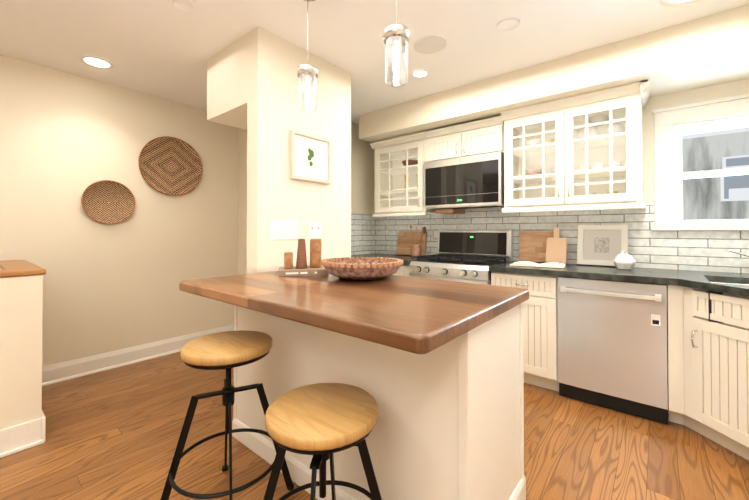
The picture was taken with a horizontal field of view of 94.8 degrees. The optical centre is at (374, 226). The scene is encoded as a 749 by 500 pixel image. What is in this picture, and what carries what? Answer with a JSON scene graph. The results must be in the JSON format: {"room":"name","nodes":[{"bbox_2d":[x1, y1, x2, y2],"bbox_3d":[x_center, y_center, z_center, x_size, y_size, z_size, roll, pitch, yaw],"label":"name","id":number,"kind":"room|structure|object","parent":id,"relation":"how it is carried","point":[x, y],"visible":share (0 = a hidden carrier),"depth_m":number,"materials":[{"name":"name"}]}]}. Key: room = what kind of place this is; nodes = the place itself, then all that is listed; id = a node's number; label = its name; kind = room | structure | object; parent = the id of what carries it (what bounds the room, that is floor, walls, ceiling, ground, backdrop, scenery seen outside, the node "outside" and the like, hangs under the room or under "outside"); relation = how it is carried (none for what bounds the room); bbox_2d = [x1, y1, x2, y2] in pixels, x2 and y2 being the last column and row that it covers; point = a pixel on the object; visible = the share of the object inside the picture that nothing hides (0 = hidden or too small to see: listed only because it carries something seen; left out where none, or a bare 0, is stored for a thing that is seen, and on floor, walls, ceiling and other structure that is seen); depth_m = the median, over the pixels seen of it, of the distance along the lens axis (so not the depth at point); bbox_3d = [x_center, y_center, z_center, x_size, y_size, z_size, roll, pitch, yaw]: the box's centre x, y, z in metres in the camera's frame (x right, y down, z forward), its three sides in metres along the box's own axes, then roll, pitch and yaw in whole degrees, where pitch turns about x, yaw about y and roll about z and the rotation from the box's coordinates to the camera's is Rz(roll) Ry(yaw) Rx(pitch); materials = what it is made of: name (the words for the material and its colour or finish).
{"room":"kitchen","nodes":[
{"label":"kitchen","id":0,"kind":"room"},
{"bbox_2d":[0,275,42,429],"bbox_3d":[-2.721,0.726,0.983,0.120,0.935,2.555,0,-1,39],"label":"wall","id":1,"kind":"structure","parent":0,"point":[21,306],"depth_m":1.87,"materials":[{"name":"beige paint"}]},
{"bbox_2d":[0,260,36,267],"bbox_3d":[-2.332,0.254,2.247,0.840,0.031,0.143,0,-1,39],"label":"countertop","id":2,"kind":"structure","parent":1,"relation":"on","point":[5,263],"depth_m":2.25,"materials":[{"name":"brown wood"}]},
{"bbox_2d":[0,266,45,277],"bbox_3d":[-2.717,0.242,0.993,0.145,0.031,2.568,0,-1,39],"label":"trim","id":3,"kind":"structure","parent":1,"relation":"on","point":[11,268],"depth_m":1.89,"materials":[{"name":"brown wood"}]},
{"bbox_2d":[0,411,45,457],"bbox_3d":[-2.706,1.124,0.977,0.146,0.140,2.571,0,-1,39],"label":"baseboard","id":4,"kind":"structure","parent":1,"relation":"attached to","point":[22,437],"depth_m":1.86,"materials":[{"name":"white wood"}]},
{"bbox_2d":[0,55,238,366],"bbox_3d":[-3.399,-0.023,1.733,0.150,2.450,5.940,0,-1,39],"label":"wall","id":5,"kind":"structure","parent":0,"point":[67,139],"depth_m":2.95,"materials":[{"name":"beige paint"}]},
{"bbox_2d":[81,180,134,223],"bbox_3d":[-2.274,-0.211,2.952,0.035,0.377,0.377,0,-1,39],"label":"hanging basket","id":6,"kind":"object","parent":5,"relation":"attached to","point":[107,202],"visible":0.94,"depth_m":2.95,"materials":[{"name":"brown wicker"}]},
{"bbox_2d":[42,324,233,385],"bbox_3d":[-2.064,1.147,3.200,0.028,0.140,1.700,0,-1,39],"label":"baseboard","id":7,"kind":"structure","parent":5,"relation":"attached to","point":[63,371],"depth_m":2.99,"materials":[{"name":"white wood"}]},
{"bbox_2d":[139,136,202,195],"bbox_3d":[-1.960,-0.586,3.337,0.035,0.567,0.567,0,-1,39],"label":"hanging basket","id":8,"kind":"object","parent":5,"relation":"attached to","point":[168,165],"visible":0.94,"depth_m":3.33,"materials":[{"name":"brown wicker"}]},
{"bbox_2d":[207,34,247,129],"bbox_3d":[-0.766,-1.016,2.713,0.560,0.445,0.836,0,-1,39],"label":"wall","id":9,"kind":"structure","parent":0,"point":[227,86],"depth_m":2.40,"materials":[{"name":"beige paint"}]},
{"bbox_2d":[238,128,246,274],"bbox_3d":[-0.868,-0.006,3.412,1.620,2.450,0.130,0,-1,39],"label":"wall","id":10,"kind":"structure","parent":0,"point":[242,202],"depth_m":3.82,"materials":[{"name":"beige paint"}]},
{"bbox_2d":[247,26,350,273],"bbox_3d":[-0.502,-0.016,2.485,0.124,2.450,0.836,0,-1,39],"label":"wall","id":11,"kind":"structure","parent":0,"point":[275,115],"depth_m":2.30,"materials":[{"name":"beige paint"}]},
{"bbox_2d":[270,219,298,239],"bbox_3d":[-0.593,0.018,2.267,0.013,0.129,0.220,0,-1,39],"label":"switch plate","id":12,"kind":"object","parent":11,"relation":"attached to","point":[284,229],"visible":1,"depth_m":2.26,"materials":[{"name":"white plastic"}]},
{"bbox_2d":[290,129,331,183],"bbox_3d":[-0.443,-0.487,2.439,0.030,0.325,0.354,0,-1,39],"label":"frame","id":13,"kind":"object","parent":11,"relation":"attached to","point":[310,157],"visible":1,"depth_m":2.43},
{"bbox_2d":[308,221,321,237],"bbox_3d":[-0.426,0.019,2.473,0.008,0.116,0.124,0,-1,39],"label":"electrical outlet plate","id":14,"kind":"object","parent":11,"relation":"attached to","point":[314,229],"visible":1,"depth_m":2.47,"materials":[{"name":"white plastic"}]},
{"bbox_2d":[351,122,373,254],"bbox_3d":[-0.437,-0.001,3.912,0.150,2.450,1.190,0,-1,39],"label":"wall","id":15,"kind":"structure","parent":0,"point":[362,176],"depth_m":4.14,"materials":[{"name":"beige paint"}]},
{"bbox_2d":[351,213,374,254],"bbox_3d":[-0.379,0.077,3.857,0.007,0.492,1.170,0,-1,39],"label":"backsplash","id":16,"kind":"structure","parent":15,"relation":"attached to","point":[362,224],"depth_m":4.14,"materials":[{"name":"tile"}]},
{"bbox_2d":[0,351,748,499],"bbox_3d":[-1.043,1.250,0.647,5.450,0.120,7.580,0,-1,39],"label":"floor","id":17,"kind":"structure","parent":0,"point":[113,434],"depth_m":1.85,"materials":[{"name":"brown wood"}]},
{"bbox_2d":[160,330,293,499],"bbox_3d":[-0.625,0.848,1.473,0.512,0.709,0.511,0,-1,39],"label":"stool","id":18,"kind":"object","parent":17,"relation":"on","point":[228,350],"visible":0.9,"depth_m":1.41,"materials":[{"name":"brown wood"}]},
{"bbox_2d":[263,383,381,499],"bbox_3d":[-0.169,0.892,1.123,0.455,0.614,0.455,0,-1,39],"label":"stool","id":19,"kind":"object","parent":17,"relation":"on","point":[321,423],"visible":1,"depth_m":1.09,"materials":[{"name":"brown wood"}]},
{"bbox_2d":[232,307,525,499],"bbox_3d":[-0.075,0.763,1.756,1.445,0.876,0.591,0,-1,39],"label":"kitchen island","id":20,"kind":"object","parent":17,"relation":"on","point":[434,368],"depth_m":1.30,"materials":[{"name":"white paint"}]},
{"bbox_2d":[179,271,528,358],"bbox_3d":[-0.156,0.300,1.648,1.462,0.048,0.908,0,-1,39],"label":"island countertop","id":21,"kind":"structure","parent":20,"relation":"on","point":[419,317],"depth_m":1.27,"materials":[{"name":"brown wood"}]},
{"bbox_2d":[278,266,328,276],"bbox_3d":[-0.427,0.263,2.067,0.280,0.033,0.222,0,-1,-14],"label":"books","id":22,"kind":"object","parent":21,"relation":"on","point":[307,271],"visible":0.81,"depth_m":1.97,"materials":[{"name":"beige"}]},
{"bbox_2d":[284,252,292,268],"bbox_3d":[-0.503,0.197,2.020,0.050,0.096,0.050,0,-1,39],"label":"vase","id":23,"kind":"object","parent":22,"relation":"on","point":[288,260],"visible":1,"depth_m":2.00,"materials":[{"name":"brown wood"}]},
{"bbox_2d":[296,239,306,268],"bbox_3d":[-0.435,0.158,2.057,0.068,0.175,0.068,0,-1,39],"label":"vase","id":24,"kind":"object","parent":22,"relation":"on","point":[301,260],"visible":1,"depth_m":2.04,"materials":[{"name":"brown wood"}]},
{"bbox_2d":[310,239,321,267],"bbox_3d":[-0.359,0.159,2.106,0.070,0.173,0.070,0,-1,39],"label":"vase","id":25,"kind":"object","parent":22,"relation":"on","point":[315,251],"visible":1,"depth_m":2.08,"materials":[{"name":"brown wood"}]},
{"bbox_2d":[321,257,402,280],"bbox_3d":[-0.067,0.229,1.882,0.449,0.097,0.449,0,-1,39],"label":"bowl","id":26,"kind":"object","parent":21,"relation":"on","point":[361,268],"visible":1,"depth_m":1.73,"materials":[{"name":"brown wicker"}]},
{"bbox_2d":[392,265,410,276],"bbox_3d":[0.169,0.792,3.779,0.926,0.860,0.596,0,-1,39],"label":"base cabinet","id":27,"kind":"object","parent":17,"relation":"on","point":[403,270],"depth_m":3.32,"materials":[{"name":"white paint"}]},
{"bbox_2d":[351,253,422,264],"bbox_3d":[0.159,0.342,3.772,0.926,0.040,0.626,0,-1,39],"label":"countertop","id":28,"kind":"structure","parent":27,"relation":"on","point":[406,259],"depth_m":3.76,"materials":[{"name":"black stone"}]},
{"bbox_2d":[396,231,426,255],"bbox_3d":[0.418,0.184,3.918,0.380,0.271,0.066,0,-1,39],"label":"cutting board","id":29,"kind":"object","parent":28,"relation":"on","point":[404,241],"visible":0.85,"depth_m":3.92,"materials":[{"name":"brown wood"}]},
{"bbox_2d":[410,224,425,256],"bbox_3d":[0.458,0.145,3.730,0.213,0.349,0.110,0,-1,39],"label":"crock","id":30,"kind":"object","parent":28,"relation":"on","point":[415,250],"visible":1,"depth_m":3.70,"materials":[{"name":"ceramic"}]},
{"bbox_2d":[409,229,512,284],"bbox_3d":[0.795,0.619,3.208,0.755,1.195,0.675,0,-1,39],"label":"range","id":31,"kind":"object","parent":17,"relation":"on","point":[468,255],"visible":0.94,"depth_m":3.20,"materials":[{"name":"silver metal"}]},
{"bbox_2d":[491,273,574,391],"bbox_3d":[1.307,0.783,2.841,0.483,0.860,0.596,0,-1,39],"label":"base cabinet","id":32,"kind":"object","parent":17,"relation":"on","point":[540,311],"depth_m":2.54,"materials":[{"name":"white paint"}]},
{"bbox_2d":[558,277,667,423],"bbox_3d":[1.702,0.779,2.467,0.593,0.850,0.668,0,-1,39],"label":"dishwasher","id":33,"kind":"object","parent":17,"relation":"on","point":[612,344],"visible":1,"depth_m":2.24,"materials":[{"name":"silver metal"}]},
{"bbox_2d":[663,281,748,460],"bbox_3d":[2.257,0.771,1.759,1.157,0.860,1.058,0,-1,39],"label":"base cabinet","id":34,"kind":"object","parent":17,"relation":"on","point":[713,403],"depth_m":1.93,"materials":[{"name":"white paint"}]},
{"bbox_2d":[489,261,748,283],"bbox_3d":[1.948,0.326,2.243,2.245,0.040,0.711,0,-1,39],"label":"countertop","id":35,"kind":"structure","parent":34,"relation":"on","point":[653,276],"depth_m":2.33,"materials":[{"name":"black stone"}]},
{"bbox_2d":[519,231,553,261],"bbox_3d":[1.458,0.175,3.061,0.325,0.272,0.067,0,-1,39],"label":"cutting board","id":36,"kind":"object","parent":35,"relation":"on","point":[532,246],"visible":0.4,"depth_m":3.07,"materials":[{"name":"brown wood"}]},
{"bbox_2d":[509,261,565,267],"bbox_3d":[1.314,0.298,2.771,0.390,0.022,0.260,0,-1,31],"label":"open book","id":37,"kind":"object","parent":35,"relation":"on","point":[546,264],"visible":0.98,"depth_m":2.71,"materials":[{"name":"white paper"}]},
{"bbox_2d":[546,228,566,263],"bbox_3d":[1.529,0.158,2.896,0.155,0.303,0.065,0,-1,39],"label":"paddle board","id":38,"kind":"object","parent":35,"relation":"on","point":[556,248],"visible":0.96,"depth_m":2.89,"materials":[{"name":"beige wood"}]},
{"bbox_2d":[577,225,627,265],"bbox_3d":[1.818,0.145,2.755,0.335,0.325,0.080,0,-1,39],"label":"framed picture","id":39,"kind":"object","parent":35,"relation":"on","point":[603,245],"visible":0.83,"depth_m":2.75,"materials":[{"name":"white"}]},
{"bbox_2d":[613,251,635,268],"bbox_3d":[1.831,0.242,2.526,0.136,0.130,0.136,0,-1,39],"label":"canister","id":40,"kind":"object","parent":35,"relation":"on","point":[623,260],"visible":0.98,"depth_m":2.49,"materials":[{"name":"white ceramic"}]},
{"bbox_2d":[727,249,748,257],"bbox_3d":[2.277,0.087,2.094,0.174,0.436,0.248,0,-1,39],"label":"faucet","id":41,"kind":"object","parent":35,"relation":"on","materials":[{"name":"silver metal"}]},
{"bbox_2d":[679,277,748,372],"bbox_3d":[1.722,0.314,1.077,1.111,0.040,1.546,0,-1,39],"label":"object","id":42,"kind":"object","parent":34,"relation":"on","point":[717,311],"depth_m":1.83,"materials":[{"name":"white wood"}]},
{"bbox_2d":[707,277,748,284],"bbox_3d":[2.165,0.423,1.868,0.544,0.185,0.433,0,-1,39],"label":"sink","id":43,"kind":"object","parent":42,"relation":"in","point":[708,278],"depth_m":2.09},
{"bbox_2d":[0,0,748,123],"bbox_3d":[-1.043,-1.319,0.674,5.450,0.120,7.580,0,-1,39],"label":"ceiling","id":44,"kind":"structure","parent":0,"point":[166,49],"depth_m":2.21,"materials":[{"name":"white paint"}]},
{"bbox_2d":[80,55,113,68],"bbox_3d":[-2.086,-1.235,2.591,0.200,0.008,0.200,0,-1,39],"label":"recessed light","id":45,"kind":"object","parent":44,"relation":"in","point":[96,62],"visible":1,"depth_m":2.59,"materials":[{"name":"white"}]},
{"bbox_2d":[172,0,195,12],"bbox_3d":[-1.068,-1.242,1.935,0.115,0.008,0.115,0,-1,39],"label":"ceiling detector","id":46,"kind":"object","parent":44,"relation":"attached to","point":[187,6],"visible":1,"depth_m":1.93,"materials":[{"name":"white paint"}]},
{"bbox_2d":[297,0,317,113],"bbox_3d":[-0.360,-0.930,1.831,0.136,0.634,0.120,0,-1,39],"label":"pendant light","id":47,"kind":"object","parent":44,"relation":"hanging from","point":[307,73],"visible":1,"depth_m":1.81,"materials":[{"name":"clear glass"}]},
{"bbox_2d":[382,0,408,86],"bbox_3d":[0.086,-0.928,1.463,0.136,0.646,0.120,0,-1,39],"label":"pendant light","id":48,"kind":"object","parent":44,"relation":"hanging from","point":[396,37],"visible":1,"depth_m":1.44,"materials":[{"name":"clear glass"}]},
{"bbox_2d":[411,69,428,77],"bbox_3d":[0.367,-1.234,2.776,0.140,0.008,0.140,0,-1,39],"label":"recessed light","id":49,"kind":"object","parent":44,"relation":"in","point":[420,73],"visible":1,"depth_m":2.77,"materials":[{"name":"white"}]},
{"bbox_2d":[414,36,445,53],"bbox_3d":[0.377,-1.237,2.347,0.220,0.008,0.220,0,-1,39],"label":"ceiling speaker","id":50,"kind":"object","parent":44,"relation":"attached to","point":[429,44],"visible":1,"depth_m":2.34,"materials":[{"name":"white plastic"}]},
{"bbox_2d":[496,18,519,31],"bbox_3d":[0.821,-1.240,2.117,0.135,0.008,0.135,0,-1,39],"label":"ceiling detector","id":51,"kind":"object","parent":44,"relation":"attached to","point":[507,24],"visible":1,"depth_m":2.11,"materials":[{"name":"white paint"}]},
{"bbox_2d":[659,0,700,6],"bbox_3d":[1.673,-1.244,1.791,0.300,0.008,0.300,0,-1,39],"label":"recessed light","id":52,"kind":"object","parent":44,"relation":"in","point":[671,3],"visible":1,"depth_m":1.90,"materials":[{"name":"white"}]},
{"bbox_2d":[359,4,748,144],"bbox_3d":[1.438,-1.108,2.806,3.735,0.258,0.530,0,-1,39],"label":"soffit","id":53,"kind":"structure","parent":0,"point":[709,50],"depth_m":2.40,"materials":[{"name":"beige paint"}]},
{"bbox_2d":[398,79,748,273],"bbox_3d":[1.581,-0.009,3.137,4.250,2.450,0.180,0,-1,39],"label":"wall","id":54,"kind":"structure","parent":0,"point":[725,90],"depth_m":2.56,"materials":[{"name":"beige paint"}]},
{"bbox_2d":[370,132,434,216],"bbox_3d":[0.333,-0.530,3.800,0.708,0.835,0.386,0,-1,39],"label":"upper cabinet","id":55,"kind":"object","parent":54,"relation":"attached to","point":[399,179],"visible":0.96,"depth_m":3.77,"materials":[{"name":"white paint"}]},
{"bbox_2d":[424,116,503,161],"bbox_3d":[0.906,-0.798,3.331,0.768,0.308,0.386,0,-1,39],"label":"upper cabinet","id":56,"kind":"object","parent":54,"relation":"attached to","point":[469,139],"visible":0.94,"depth_m":3.18,"materials":[{"name":"white paint"}]},
{"bbox_2d":[424,151,503,213],"bbox_3d":[0.904,-0.389,3.324,0.763,0.503,0.391,0,-1,39],"label":"microwave","id":57,"kind":"object","parent":56,"relation":"attached to","point":[460,185],"visible":1,"depth_m":3.15,"materials":[{"name":"silver metal"}]},
{"bbox_2d":[375,203,748,272],"bbox_3d":[1.521,0.069,3.064,3.948,0.492,0.007,0,-1,39],"label":"backsplash","id":58,"kind":"structure","parent":54,"relation":"attached to","point":[648,247],"depth_m":2.72,"materials":[{"name":"tile"}]},
{"bbox_2d":[433,229,437,239],"bbox_3d":[0.671,0.080,3.754,0.080,0.115,0.008,0,-1,39],"label":"outlet","id":59,"kind":"object","parent":58,"relation":"attached to","point":[435,232],"visible":0.71,"depth_m":3.76,"materials":[{"name":"beige plastic"}]},
{"bbox_2d":[500,80,649,212],"bbox_3d":[1.574,-0.550,2.758,0.982,0.855,0.416,0,-1,39],"label":"upper cabinet","id":60,"kind":"object","parent":54,"relation":"attached to","point":[586,156],"visible":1,"depth_m":2.66,"materials":[{"name":"white paint"}]},
{"bbox_2d":[651,94,748,229],"bbox_3d":[2.526,-0.427,2.314,1.040,0.900,0.215,0,-1,39],"label":"window","id":61,"kind":"structure","parent":54,"relation":"in","point":[670,176],"depth_m":2.51,"materials":[{"name":"white wood"}]},
{"label":"outside","id":62,"kind":"structure","parent":0,"visible":0},
{"bbox_2d":[682,127,748,219],"bbox_3d":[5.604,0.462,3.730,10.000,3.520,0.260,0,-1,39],"label":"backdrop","id":63,"kind":"structure","parent":62,"point":[718,198],"depth_m":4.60,"materials":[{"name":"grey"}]}
]}

